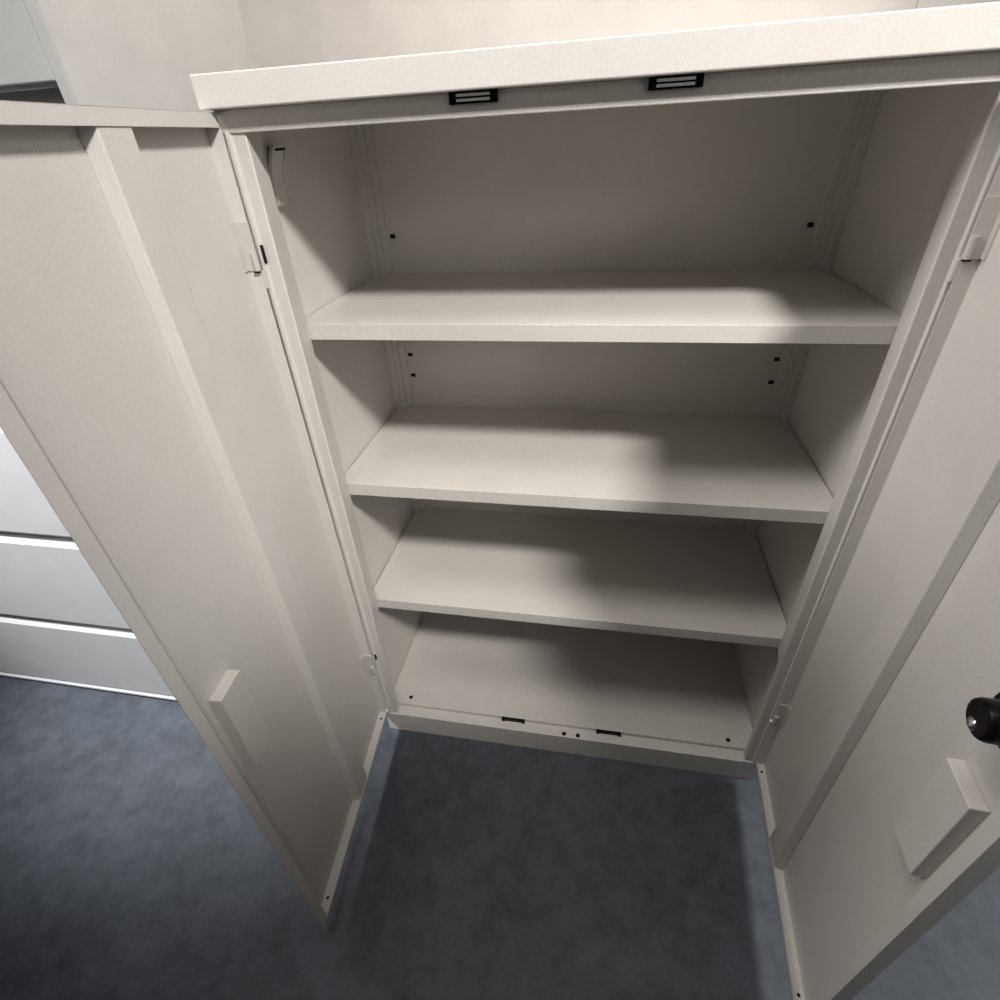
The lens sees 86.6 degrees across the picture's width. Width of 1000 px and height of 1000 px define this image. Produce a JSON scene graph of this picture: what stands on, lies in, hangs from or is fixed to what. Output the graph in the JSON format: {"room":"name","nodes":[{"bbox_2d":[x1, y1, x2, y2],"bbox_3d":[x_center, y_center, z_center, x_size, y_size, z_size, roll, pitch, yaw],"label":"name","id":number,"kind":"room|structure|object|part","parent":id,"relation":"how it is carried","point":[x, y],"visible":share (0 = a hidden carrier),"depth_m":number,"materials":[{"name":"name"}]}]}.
{"room":"back office","nodes":[
{"label":"back office","id":0,"kind":"room"},
{"bbox_2d":[0,640,999,999],"bbox_3d":[-0.388,1.426,0.284,5.800,0.060,4.020,4,35,10],"label":"floor","id":1,"kind":"structure","parent":0,"point":[132,867],"depth_m":1.12,"materials":[{"name":"blue carpet"}]},
{"bbox_2d":[0,2,999,999],"bbox_3d":[0.114,0.081,0.941,0.928,1.363,0.889,4,35,10],"label":"storage cabinet","id":2,"kind":"object","parent":1,"relation":"on","point":[647,385],"visible":1,"depth_m":0.86,"materials":[{"name":"beige metal"}]},
{"bbox_3d":[-0.351,0.160,0.829,0.020,1.248,0.452,0,35,6],"label":"cabinet door","id":3,"kind":"part","parent":2,"relation":"part of","materials":[{"name":"beige metal"}]},
{"bbox_3d":[-0.273,-0.060,1.210,0.037,1.328,0.432,3,35,10],"label":"panel","id":4,"kind":"part","parent":2,"relation":"part of","materials":[{"name":"beige metal"}]},
{"bbox_3d":[0.034,0.553,1.334,0.058,0.010,0.007,3,35,10],"label":"strike plate","id":5,"kind":"part","parent":2,"relation":"part of","materials":[{"name":"black plastic"}]},
{"bbox_3d":[0.189,0.447,1.477,0.905,0.013,0.399,3,35,10],"label":"panel","id":6,"kind":"part","parent":2,"relation":"part of","materials":[{"name":"beige metal"}]},
{"bbox_2d":[374,499,786,646],"bbox_3d":[0.174,0.148,1.289,0.901,0.054,0.370,3,35,10],"label":"shelf","id":7,"kind":"object","parent":2,"relation":"attached to","point":[682,576],"depth_m":1.26,"materials":[{"name":"beige metal"}]},
{"bbox_2d":[345,394,832,523],"bbox_3d":[0.159,-0.111,1.111,0.901,0.054,0.370,3,35,10],"label":"shelf","id":8,"kind":"object","parent":2,"relation":"attached to","point":[753,458],"depth_m":1.08,"materials":[{"name":"beige metal"}]},
{"bbox_3d":[0.122,-0.589,0.740,0.914,0.034,0.453,3,35,10],"label":"panel","id":9,"kind":"part","parent":2,"relation":"part of","materials":[{"name":"beige metal"}]},
{"bbox_2d":[306,252,900,344],"bbox_3d":[0.143,-0.365,0.936,0.901,0.054,0.370,3,35,10],"label":"shelf","id":10,"kind":"object","parent":2,"relation":"attached to","point":[644,297],"depth_m":0.89,"materials":[{"name":"beige metal"}]},
{"bbox_3d":[0.089,-0.456,0.601,0.907,0.024,0.023,3,35,10],"label":"door rail","id":11,"kind":"part","parent":2,"relation":"part of","materials":[{"name":"beige metal"}]},
{"bbox_3d":[0.264,0.567,1.293,0.059,0.010,0.007,3,35,10],"label":"strike plate","id":12,"kind":"part","parent":2,"relation":"part of","materials":[{"name":"black plastic"}]},
{"bbox_3d":[0.196,-0.154,1.306,0.907,1.327,0.006,3,35,10],"label":"panel","id":13,"kind":"part","parent":2,"relation":"part of","materials":[{"name":"beige metal"}]},
{"bbox_3d":[0.589,-0.007,1.058,0.037,1.328,0.432,3,35,10],"label":"panel","id":14,"kind":"part","parent":2,"relation":"part of","materials":[{"name":"beige metal"}]},
{"bbox_3d":[0.509,0.213,0.676,0.020,1.248,0.452,5,35,13],"label":"cabinet door","id":15,"kind":"part","parent":2,"relation":"part of","materials":[{"name":"beige metal"}]},
{"bbox_2d":[237,0,999,68],"bbox_3d":[-0.117,-0.812,1.035,5.800,2.750,0.186,4,35,10],"label":"wall","id":16,"kind":"structure","parent":0,"point":[278,33],"depth_m":0.91,"materials":[{"name":"paint"}]}
]}

